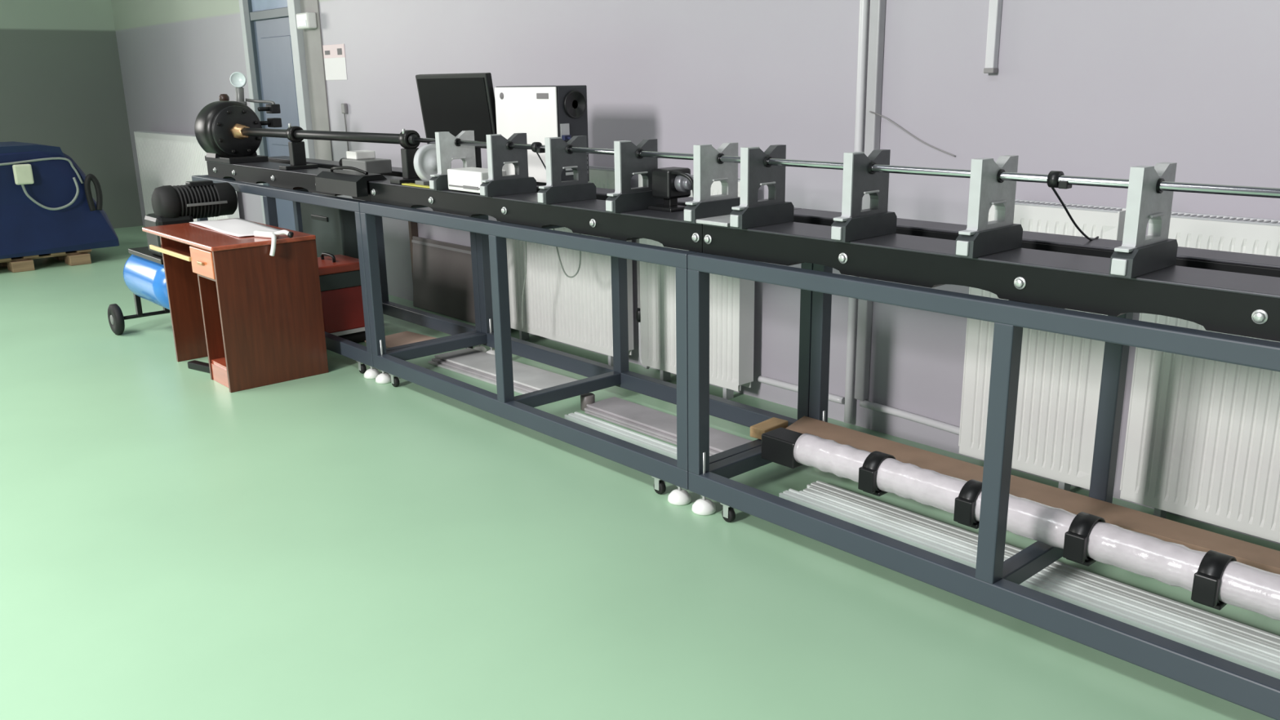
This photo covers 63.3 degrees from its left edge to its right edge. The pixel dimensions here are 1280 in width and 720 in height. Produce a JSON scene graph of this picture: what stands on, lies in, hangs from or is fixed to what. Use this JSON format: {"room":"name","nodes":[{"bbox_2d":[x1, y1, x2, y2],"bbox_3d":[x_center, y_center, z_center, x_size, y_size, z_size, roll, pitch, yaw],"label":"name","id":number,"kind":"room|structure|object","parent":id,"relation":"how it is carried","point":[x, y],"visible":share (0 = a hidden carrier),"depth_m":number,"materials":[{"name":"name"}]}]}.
{"room":"laboratory","nodes":[
{"label":"laboratory","id":0,"kind":"room"},
{"bbox_2d":[0,0,142,228],"bbox_3d":[-6.601,-3.392,10.782,2.120,4.200,0.200,-14,20,-40],"label":"wall","id":1,"kind":"structure","parent":0,"point":[61,85],"depth_m":11.19,"materials":[{"name":"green paint"}]},
{"bbox_2d":[0,225,1279,719],"bbox_3d":[-8.448,0.720,3.929,15.220,0.080,30.000,-14,20,-40],"label":"floor","id":2,"kind":"structure","parent":0,"point":[338,544],"depth_m":3.35,"materials":[{"name":"green paint"}]},
{"bbox_2d":[0,248,91,272],"bbox_3d":[-5.837,-0.907,9.357,1.410,0.128,1.050,-14,20,-40],"label":"pallet","id":3,"kind":"object","parent":2,"relation":"on","point":[15,264],"visible":0.54,"depth_m":9.26,"materials":[{"name":"brown wood"}]},
{"bbox_2d":[0,141,119,258],"bbox_3d":[-5.731,-1.435,9.249,1.769,0.942,1.117,-14,20,-40],"label":"machine","id":4,"kind":"object","parent":3,"relation":"on","point":[27,228],"depth_m":9.12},
{"bbox_2d":[12,164,79,210],"bbox_3d":[-5.155,-1.507,9.044,0.484,0.411,0.053,-14,20,-40],"label":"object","id":5,"kind":"object","parent":4,"relation":"hanging from","point":[23,173],"visible":1,"depth_m":8.91,"materials":[{"name":"white plastic"}]},
{"bbox_2d":[107,179,237,334],"bbox_3d":[-2.966,-0.643,6.577,0.882,0.985,0.572,11,19,38],"label":"air compressor","id":6,"kind":"object","parent":2,"relation":"on","point":[144,273],"visible":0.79,"depth_m":6.30,"materials":[{"name":"blue paint"}]},
{"bbox_2d":[133,130,239,222],"bbox_3d":[-4.514,-1.698,10.358,0.142,1.088,2.378,-14,20,-40],"label":"panel radiator","id":7,"kind":"object","parent":2,"relation":"on","point":[164,158],"visible":0.51,"depth_m":10.43,"materials":[{"name":"white metal"}]},
{"bbox_2d":[134,130,195,137],"bbox_3d":[-4.536,-2.217,10.205,0.106,0.007,2.370,-14,20,-40],"label":"grille","id":8,"kind":"object","parent":7,"relation":"attached to","point":[140,133],"depth_m":10.50,"materials":[{"name":"white metal"}]},
{"bbox_2d":[187,360,209,373],"bbox_3d":[-2.334,0.024,5.886,0.345,0.040,0.319,-14,20,-40],"label":"power strip","id":9,"kind":"object","parent":2,"relation":"on","point":[194,365],"visible":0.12,"depth_m":5.83,"materials":[{"name":"black plastic"}]},
{"bbox_2d":[142,217,328,392],"bbox_3d":[-2.295,-0.345,5.859,0.563,0.766,1.075,-14,20,-40],"label":"computer desk","id":10,"kind":"object","parent":2,"relation":"on","point":[256,316],"visible":0.93,"depth_m":5.53,"materials":[{"name":"brown laminate"}]},
{"bbox_2d":[161,244,191,257],"bbox_3d":[-2.389,-0.615,5.787,0.395,0.017,0.504,-14,20,-40],"label":"keyboard tray","id":11,"kind":"object","parent":10,"relation":"on","point":[174,250],"depth_m":5.74,"materials":[{"name":"brown laminate"}]},
{"bbox_2d":[198,274,215,281],"bbox_3d":[-2.043,-0.475,5.560,0.525,0.015,0.295,-14,20,-40],"label":"shelf","id":12,"kind":"object","parent":10,"relation":"attached to","point":[201,277],"depth_m":5.38,"materials":[{"name":"brown laminate"}]},
{"bbox_2d":[211,357,229,388],"bbox_3d":[-2.032,0.032,5.699,0.520,0.113,0.295,-14,20,-40],"label":"shelf","id":13,"kind":"object","parent":10,"relation":"attached to","point":[219,370],"depth_m":5.56,"materials":[{"name":"orange wood"}]},
{"bbox_2d":[189,217,280,236],"bbox_3d":[-2.275,-0.750,5.867,0.281,0.009,0.845,-13,19,-37],"label":"paper sheet","id":14,"kind":"object","parent":10,"relation":"on","point":[237,227],"visible":0.85,"depth_m":5.88,"materials":[{"name":"white paper"}]},
{"bbox_2d":[253,229,293,256],"bbox_3d":[-1.934,-0.629,5.484,0.139,0.125,0.235,-14,20,-40],"label":"plug","id":15,"kind":"object","parent":10,"relation":"on","point":[273,235],"visible":1,"depth_m":5.43,"materials":[{"name":"white plastic"}]},
{"bbox_2d":[300,202,359,258],"bbox_3d":[-2.101,-0.690,7.088,0.135,0.780,0.600,-14,20,-40],"label":"cabinet","id":16,"kind":"object","parent":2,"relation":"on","point":[335,231],"visible":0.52,"depth_m":6.88,"materials":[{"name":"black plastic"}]},
{"bbox_2d":[191,174,487,378],"bbox_3d":[-1.962,-0.641,6.564,0.783,0.956,2.395,-14,20,-40],"label":"frame","id":17,"kind":"object","parent":2,"relation":"on","point":[357,352],"visible":0.28,"depth_m":6.00,"materials":[{"name":"grey metal"}]},
{"bbox_2d":[206,155,402,201],"bbox_3d":[-1.949,-1.126,6.329,0.556,0.104,2.255,-14,20,-40],"label":"bed","id":18,"kind":"object","parent":17,"relation":"on","point":[269,172],"visible":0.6,"depth_m":6.33,"materials":[{"name":"metal"}]},
{"bbox_2d":[279,123,318,169],"bbox_3d":[-2.031,-1.266,6.143,0.200,0.265,0.100,-14,20,-40],"label":"support","id":19,"kind":"object","parent":18,"relation":"on","point":[296,146],"visible":0.91,"depth_m":6.12,"materials":[{"name":"black metal"}]},
{"bbox_2d":[194,71,419,164],"bbox_3d":[-1.954,-1.410,6.089,0.482,0.569,2.632,-14,20,-40],"label":"gun","id":20,"kind":"object","parent":18,"relation":"on","point":[230,132],"visible":1,"depth_m":6.71,"materials":[{"name":"black metal"}]},
{"bbox_2d":[315,165,386,196],"bbox_3d":[-1.536,-0.960,5.508,0.178,0.142,0.470,-14,20,-40],"label":"box","id":21,"kind":"object","parent":18,"relation":"on","point":[343,182],"visible":1,"depth_m":5.41,"materials":[{"name":"black plastic"}]},
{"bbox_2d":[338,150,391,173],"bbox_3d":[-1.578,-1.121,5.865,0.160,0.118,0.420,-14,20,-40],"label":"sensor","id":22,"kind":"object","parent":18,"relation":"on","point":[365,160],"visible":0.82,"depth_m":5.76,"materials":[{"name":"white plastic"}]},
{"bbox_2d":[317,252,365,342],"bbox_3d":[-1.889,-0.385,6.383,0.340,0.554,0.370,-14,20,-40],"label":"tool chest","id":23,"kind":"object","parent":2,"relation":"on","point":[340,278],"visible":0.49,"depth_m":6.25,"materials":[{"name":"red paint"}]},
{"bbox_2d":[330,326,364,336],"bbox_3d":[-1.885,-0.202,6.433,0.320,0.025,0.350,-14,20,-40],"label":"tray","id":24,"kind":"object","parent":23,"relation":"on","point":[343,331],"depth_m":6.31,"materials":[{"name":"white metal"}]},
{"bbox_2d":[364,330,435,347],"bbox_3d":[-1.411,-0.108,6.371,0.490,0.012,0.320,12,20,40],"label":"cardboard piece","id":25,"kind":"object","parent":2,"relation":"on","point":[406,337],"visible":0.54,"depth_m":6.44,"materials":[{"name":"brown cardboard"}]},
{"bbox_2d":[411,235,475,324],"bbox_3d":[-1.209,-0.520,6.947,0.054,0.500,1.180,-14,20,-40],"label":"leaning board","id":26,"kind":"object","parent":2,"relation":"on","point":[442,273],"visible":0.55,"depth_m":7.07,"materials":[{"name":"grey metal"}]},
{"bbox_2d":[427,347,578,394],"bbox_3d":[-0.737,0.068,5.633,0.289,0.037,1.073,-15,21,-42],"label":"stack","id":27,"kind":"object","parent":2,"relation":"on","point":[468,362],"visible":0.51,"depth_m":5.63,"materials":[{"name":"silver metal"}]},
{"bbox_2d":[506,165,633,365],"bbox_3d":[-0.432,-0.574,5.974,0.142,1.088,1.088,-14,20,-40],"label":"panel radiator","id":28,"kind":"object","parent":2,"relation":"on","point":[577,310],"visible":0.43,"depth_m":5.91,"materials":[{"name":"white metal"}]},
{"bbox_2d":[588,165,614,171],"bbox_3d":[-0.453,-1.093,5.822,0.106,0.007,1.080,-14,20,-40],"label":"grille","id":29,"kind":"object","parent":28,"relation":"attached to","point":[592,168],"depth_m":5.53,"materials":[{"name":"white metal"}]},
{"bbox_2d":[359,201,813,505],"bbox_3d":[-0.355,-0.199,4.839,0.783,0.956,2.395,-14,20,-40],"label":"frame","id":30,"kind":"object","parent":2,"relation":"on","point":[491,236],"visible":0.72,"depth_m":4.64,"materials":[{"name":"grey metal"}]},
{"bbox_2d":[521,241,526,328],"bbox_3d":[-0.634,-0.497,5.678,0.039,0.702,0.133,-4,16,-13],"label":"hanging wire","id":31,"kind":"object","parent":30,"relation":"hanging from","point":[525,242],"visible":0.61,"depth_m":5.74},
{"bbox_2d":[553,228,581,277],"bbox_3d":[-0.377,-0.597,5.358,0.014,0.348,0.239,-14,20,-40],"label":"hanging wire","id":32,"kind":"object","parent":30,"relation":"hanging from","point":[564,272],"visible":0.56,"depth_m":5.40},
{"bbox_2d":[368,179,802,252],"bbox_3d":[-0.389,-0.697,4.654,0.556,0.104,2.396,-14,20,-40],"label":"bed","id":33,"kind":"object","parent":30,"relation":"on","point":[590,216],"visible":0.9,"depth_m":4.25,"materials":[{"name":"metal"}]},
{"bbox_2d":[390,128,421,184],"bbox_3d":[-1.146,-1.022,5.194,0.200,0.265,0.100,-14,20,-40],"label":"support","id":34,"kind":"object","parent":33,"relation":"on","point":[407,154],"visible":0.8,"depth_m":5.16,"materials":[{"name":"black metal"}]},
{"bbox_2d":[401,182,429,188],"bbox_3d":[-1.058,-0.843,5.017,0.053,0.008,0.280,-14,20,-40],"label":"strap","id":35,"kind":"object","parent":33,"relation":"on","point":[402,184],"visible":0.77,"depth_m":5.01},
{"bbox_2d":[413,143,451,186],"bbox_3d":[-1.012,-0.954,5.059,0.190,0.199,0.080,-14,20,-40],"label":"guard","id":36,"kind":"object","parent":33,"relation":"on","point":[425,157],"visible":0.59,"depth_m":5.02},
{"bbox_2d":[429,130,475,190],"bbox_3d":[-0.867,-0.940,4.877,0.272,0.262,0.054,-14,20,-40],"label":"stand","id":37,"kind":"object","parent":33,"relation":"on","point":[447,149],"visible":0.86,"depth_m":4.83,"materials":[{"name":"metal"}]},
{"bbox_2d":[415,72,497,168],"bbox_3d":[-0.930,-1.229,5.443,0.140,0.526,0.675,-14,20,-40],"label":"monitor","id":38,"kind":"object","parent":33,"relation":"on","point":[454,104],"visible":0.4,"depth_m":5.35,"materials":[{"name":"black plastic"}]},
{"bbox_2d":[447,167,506,193],"bbox_3d":[-0.743,-0.816,4.725,0.142,0.100,0.280,-14,20,-40],"label":"signal box","id":39,"kind":"object","parent":33,"relation":"on","point":[464,179],"visible":0.67,"depth_m":4.67,"materials":[{"name":"white plastic"}]},
{"bbox_2d":[480,133,537,196],"bbox_3d":[-0.586,-0.863,4.575,0.272,0.262,0.054,-14,20,-40],"label":"stand","id":40,"kind":"object","parent":33,"relation":"on","point":[499,152],"visible":0.98,"depth_m":4.55,"materials":[{"name":"metal"}]},
{"bbox_2d":[413,137,1279,198],"bbox_3d":[0.393,-0.675,3.519,0.023,0.023,4.480,-14,20,-40],"label":"bar","id":41,"kind":"object","parent":40,"relation":"on","point":[1238,190],"visible":0.8,"depth_m":2.97,"materials":[{"name":"metal"}]},
{"bbox_2d":[530,142,546,169],"bbox_3d":[-0.382,-0.800,4.470,0.164,0.276,0.053,-14,20,-40],"label":"clamp","id":42,"kind":"object","parent":41,"relation":"attached to","point":[534,144],"visible":0.64,"depth_m":4.39,"materials":[{"name":"black plastic"}]},
{"bbox_2d":[1046,170,1098,240],"bbox_3d":[1.248,-0.427,2.924,0.057,0.238,0.458,12,20,39],"label":"clamp","id":43,"kind":"object","parent":41,"relation":"attached to","point":[1053,175],"visible":0.99,"depth_m":2.75,"materials":[{"name":"black plastic"}]},
{"bbox_2d":[494,84,589,182],"bbox_3d":[-0.413,-1.074,4.978,0.193,0.466,0.688,-14,20,-40],"label":"computer tower","id":44,"kind":"object","parent":33,"relation":"on","point":[540,112],"visible":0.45,"depth_m":4.90,"materials":[{"name":"white plastic"}]},
{"bbox_2d":[564,89,586,118],"bbox_3d":[-0.301,-1.191,4.838,0.127,0.127,0.010,-14,20,-40],"label":"fan grille","id":45,"kind":"object","parent":44,"relation":"attached to","point":[575,100],"depth_m":4.84,"materials":[{"name":"black plastic"}]},
{"bbox_2d":[537,135,596,204],"bbox_3d":[-0.305,-0.785,4.273,0.272,0.262,0.054,-14,20,-40],"label":"stand","id":46,"kind":"object","parent":33,"relation":"on","point":[557,156],"visible":0.99,"depth_m":4.25,"materials":[{"name":"metal"}]},
{"bbox_2d":[605,138,663,213],"bbox_3d":[-0.017,-0.706,3.964,0.272,0.262,0.054,-14,20,-40],"label":"stand","id":47,"kind":"object","parent":33,"relation":"on","point":[628,162],"visible":0.95,"depth_m":3.93,"materials":[{"name":"metal"}]},
{"bbox_2d":[648,166,693,212],"bbox_3d":[0.152,-0.645,3.937,0.130,0.155,0.227,-14,20,-40],"label":"camera","id":48,"kind":"object","parent":33,"relation":"on","point":[673,183],"visible":0.91,"depth_m":3.92,"materials":[{"name":"black plastic"}]},
{"bbox_2d":[684,142,740,222],"bbox_3d":[0.265,-0.628,3.662,0.272,0.262,0.054,-14,20,-40],"label":"stand","id":49,"kind":"object","parent":33,"relation":"on","point":[708,168],"visible":0.98,"depth_m":3.63,"materials":[{"name":"metal"}]},
{"bbox_2d":[750,417,787,439],"bbox_3d":[0.521,0.277,4.192,0.075,0.044,0.160,13,21,42],"label":"wood block","id":50,"kind":"object","parent":30,"relation":"on","point":[757,430],"visible":0.74,"depth_m":4.16,"materials":[{"name":"beige wood"}]},
{"bbox_2d":[580,392,595,411],"bbox_3d":[-0.253,0.204,5.033,0.070,0.075,0.070,-14,20,-40],"label":"tape roll","id":51,"kind":"object","parent":2,"relation":"on","point":[589,397],"visible":0.63,"depth_m":5.01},
{"bbox_2d":[564,411,676,459],"bbox_3d":[-0.020,0.350,4.565,0.070,0.030,0.920,-14,20,-40],"label":"metal rail","id":52,"kind":"object","parent":2,"relation":"on","point":[642,441],"visible":0.59,"depth_m":4.60,"materials":[{"name":"silver metal"}]},
{"bbox_2d":[584,396,751,456],"bbox_3d":[0.159,0.312,4.681,0.220,0.037,1.055,-14,20,-40],"label":"stack","id":53,"kind":"object","parent":2,"relation":"on","point":[651,422],"visible":0.49,"depth_m":4.75,"materials":[{"name":"silver metal"}]},
{"bbox_2d":[638,173,754,399],"bbox_3d":[0.287,-0.377,5.203,0.142,1.088,0.703,-14,20,-40],"label":"panel radiator","id":54,"kind":"object","parent":2,"relation":"on","point":[731,300],"visible":0.43,"depth_m":5.09,"materials":[{"name":"white metal"}]},
{"bbox_2d":[635,238,649,368],"bbox_3d":[0.012,-0.422,5.481,0.056,0.962,0.083,-14,20,-40],"label":"pipe","id":55,"kind":"object","parent":54,"relation":"attached to","point":[638,309],"visible":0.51,"depth_m":5.52,"materials":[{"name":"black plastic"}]},
{"bbox_2d":[687,252,1279,719],"bbox_3d":[1.251,0.244,3.114,0.783,0.956,2.395,-14,20,-40],"label":"frame","id":56,"kind":"object","parent":2,"relation":"on","point":[994,584],"visible":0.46,"depth_m":2.96,"materials":[{"name":"grey metal"}]},
{"bbox_2d":[702,208,1279,342],"bbox_3d":[1.214,-0.256,2.933,0.556,0.104,2.383,-14,20,-40],"label":"bed","id":57,"kind":"object","parent":56,"relation":"on","point":[1228,292],"visible":0.92,"depth_m":2.82,"materials":[{"name":"metal"}]},
{"bbox_2d":[695,214,729,226],"bbox_3d":[0.335,-0.491,3.627,0.255,0.014,0.155,-14,20,-40],"label":"plate","id":58,"kind":"object","parent":57,"relation":"on","point":[722,220],"visible":0.49,"depth_m":3.56,"materials":[{"name":"metal"}]},
{"bbox_2d":[729,144,794,229],"bbox_3d":[0.412,-0.588,3.503,0.272,0.262,0.054,-14,20,-40],"label":"stand","id":59,"kind":"object","parent":57,"relation":"on","point":[755,172],"visible":0.99,"depth_m":3.48,"materials":[{"name":"metal"}]},
{"bbox_2d":[831,149,897,242],"bbox_3d":[0.694,-0.510,3.201,0.272,0.262,0.054,-14,20,-40],"label":"stand","id":60,"kind":"object","parent":57,"relation":"on","point":[855,223],"visible":1,"depth_m":3.17,"materials":[{"name":"metal"}]},
{"bbox_2d":[955,155,1022,257],"bbox_3d":[0.980,-0.432,2.894,0.272,0.262,0.054,-14,20,-40],"label":"stand","id":61,"kind":"object","parent":57,"relation":"on","point":[981,237],"visible":1,"depth_m":2.86,"materials":[{"name":"metal"}]},
{"bbox_2d":[1108,162,1177,278],"bbox_3d":[1.266,-0.353,2.587,0.272,0.262,0.054,-14,20,-40],"label":"stand","id":62,"kind":"object","parent":57,"relation":"on","point":[1139,254],"visible":1,"depth_m":2.55,"materials":[{"name":"metal"}]},
{"bbox_2d":[761,427,1279,620],"bbox_3d":[1.245,0.505,3.134,0.148,0.137,2.250,-14,20,-40],"label":"tube","id":63,"kind":"object","parent":56,"relation":"on","point":[1215,580],"visible":0.96,"depth_m":3.08,"materials":[{"name":"white plastic"}]},
{"bbox_2d":[786,415,1279,574],"bbox_3d":[1.371,0.486,3.365,0.218,0.048,2.320,-14,20,-40],"label":"board","id":64,"kind":"object","parent":56,"relation":"on","point":[1262,557],"visible":0.59,"depth_m":3.38,"materials":[{"name":"brown wood"}]},
{"bbox_2d":[778,488,1279,679],"bbox_3d":[1.276,0.711,3.160,0.066,0.030,2.170,-14,20,-40],"label":"metal rail","id":65,"kind":"object","parent":2,"relation":"on","point":[1234,654],"visible":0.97,"depth_m":3.11,"materials":[{"name":"silver metal"}]},
{"bbox_2d":[800,486,1279,661],"bbox_3d":[1.341,0.701,3.191,0.066,0.030,2.130,-14,20,-40],"label":"metal rail","id":66,"kind":"object","parent":2,"relation":"on","point":[1254,646],"visible":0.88,"depth_m":3.16,"materials":[{"name":"silver metal"}]},
{"bbox_2d":[958,199,1125,491],"bbox_3d":[1.503,-0.042,3.898,0.142,1.088,0.543,-14,20,-40],"label":"panel radiator","id":67,"kind":"object","parent":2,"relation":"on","point":[1060,376],"visible":0.55,"depth_m":3.83,"materials":[{"name":"white metal"}]},
{"bbox_2d":[1014,199,1125,213],"bbox_3d":[1.481,-0.560,3.745,0.106,0.007,0.535,-14,20,-40],"label":"grille","id":68,"kind":"object","parent":67,"relation":"attached to","point":[1043,206],"depth_m":3.69,"materials":[{"name":"white metal"}]},
{"bbox_2d":[806,480,1279,648],"bbox_3d":[1.386,0.686,3.243,0.066,0.030,2.150,-14,20,-40],"label":"metal rail","id":69,"kind":"object","parent":2,"relation":"on","point":[1261,636],"visible":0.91,"depth_m":3.22,"materials":[{"name":"silver metal"}]},
{"bbox_2d":[1120,211,1279,542],"bbox_3d":[2.189,0.147,3.161,0.142,1.088,1.303,-14,20,-40],"label":"panel radiator","id":70,"kind":"object","parent":2,"relation":"on","point":[1202,441],"visible":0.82,"depth_m":3.43,"materials":[{"name":"white metal"}]},
{"bbox_2d":[1170,211,1279,226],"bbox_3d":[2.168,-0.371,3.008,0.106,0.007,1.295,-14,20,-40],"label":"grille","id":71,"kind":"object","parent":70,"relation":"attached to","point":[1176,217],"depth_m":3.32,"materials":[{"name":"white metal"}]},
{"bbox_2d":[111,0,1279,544],"bbox_3d":[-3.429,-2.973,9.047,0.200,4.200,28.000,-14,20,-40],"label":"wall","id":72,"kind":"structure","parent":0,"point":[1089,88],"depth_m":4.55,"materials":[{"name":"grey paint"}]},
{"bbox_2d":[238,0,316,231],"bbox_3d":[-2.970,-1.962,8.656,0.120,2.440,1.110,-14,20,-40],"label":"door","id":73,"kind":"structure","parent":72,"relation":"in","point":[274,51],"depth_m":8.55,"materials":[{"name":"blue metal"}]},
{"bbox_2d":[296,12,317,29],"bbox_3d":[-2.536,-2.578,7.895,0.081,0.115,0.200,-14,20,-40],"label":"lamp","id":74,"kind":"object","parent":72,"relation":"attached to","point":[304,20],"visible":1,"depth_m":7.84,"materials":[{"name":"white plastic"}]},
{"bbox_2d":[300,0,333,195],"bbox_3d":[-2.514,-2.679,7.913,0.012,4.200,0.295,-14,20,-40],"label":"trim","id":75,"kind":"structure","parent":72,"relation":"attached to","point":[313,40],"depth_m":8.04,"materials":[{"name":"grey paint"}]},
{"bbox_2d":[322,44,346,79],"bbox_3d":[-2.288,-2.232,7.787,0.006,0.255,0.345,-14,20,-40],"label":"notice","id":76,"kind":"object","parent":72,"relation":"attached to","point":[335,62],"visible":1,"depth_m":7.78,"materials":[{"name":"white paper"}]},
{"bbox_2d":[341,102,349,151],"bbox_3d":[-2.212,-1.752,7.820,0.030,0.350,0.055,-14,20,-40],"label":"wall hook","id":77,"kind":"object","parent":72,"relation":"attached to","point":[344,106],"visible":0.84,"depth_m":7.78,"materials":[{"name":"white plastic"}]},
{"bbox_2d":[408,208,417,280],"bbox_3d":[-1.600,-0.844,7.358,0.055,0.920,0.035,-14,20,-40],"label":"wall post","id":78,"kind":"object","parent":72,"relation":"attached to","point":[413,228],"visible":0.21,"depth_m":7.33,"materials":[{"name":"grey metal"}]},
{"bbox_2d":[758,375,844,404],"bbox_3d":[0.758,0.139,4.912,0.031,0.031,0.505,-14,20,-40],"label":"supply pipe","id":79,"kind":"object","parent":72,"relation":"attached to","point":[833,397],"visible":0.77,"depth_m":4.96,"materials":[{"name":"white metal"}]},
{"bbox_2d":[844,0,869,423],"bbox_3d":[0.916,-1.709,4.192,0.038,4.130,0.038,-14,20,-40],"label":"riser pipe","id":80,"kind":"object","parent":72,"relation":"attached to","point":[864,4],"visible":0.7,"depth_m":4.38,"materials":[{"name":"white metal"}]},
{"bbox_2d":[854,0,885,400],"bbox_3d":[0.963,-1.759,4.143,0.045,4.010,0.050,-14,20,-40],"label":"pipe","id":81,"kind":"object","parent":72,"relation":"attached to","point":[877,7],"visible":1,"depth_m":4.34,"materials":[{"name":"white metal"}]},
{"bbox_2d":[859,400,959,435],"bbox_3d":[1.181,0.250,4.460,0.036,0.042,0.563,-14,20,-40],"label":"supply pipe","id":82,"kind":"object","parent":72,"relation":"attached to","point":[879,407],"visible":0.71,"depth_m":4.46,"materials":[{"name":"white metal"}]},
{"bbox_2d":[869,111,955,156],"bbox_3d":[1.110,-0.923,4.224,0.386,0.176,0.038,12,20,39],"label":"wire","id":83,"kind":"object","parent":72,"relation":"attached to","point":[888,119],"visible":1,"depth_m":4.24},
{"bbox_2d":[983,0,1002,73],"bbox_3d":[1.305,-2.341,3.585,0.038,2.605,0.042,-14,20,-40],"label":"duct","id":84,"kind":"object","parent":72,"relation":"attached to","point":[995,6],"visible":1,"depth_m":3.88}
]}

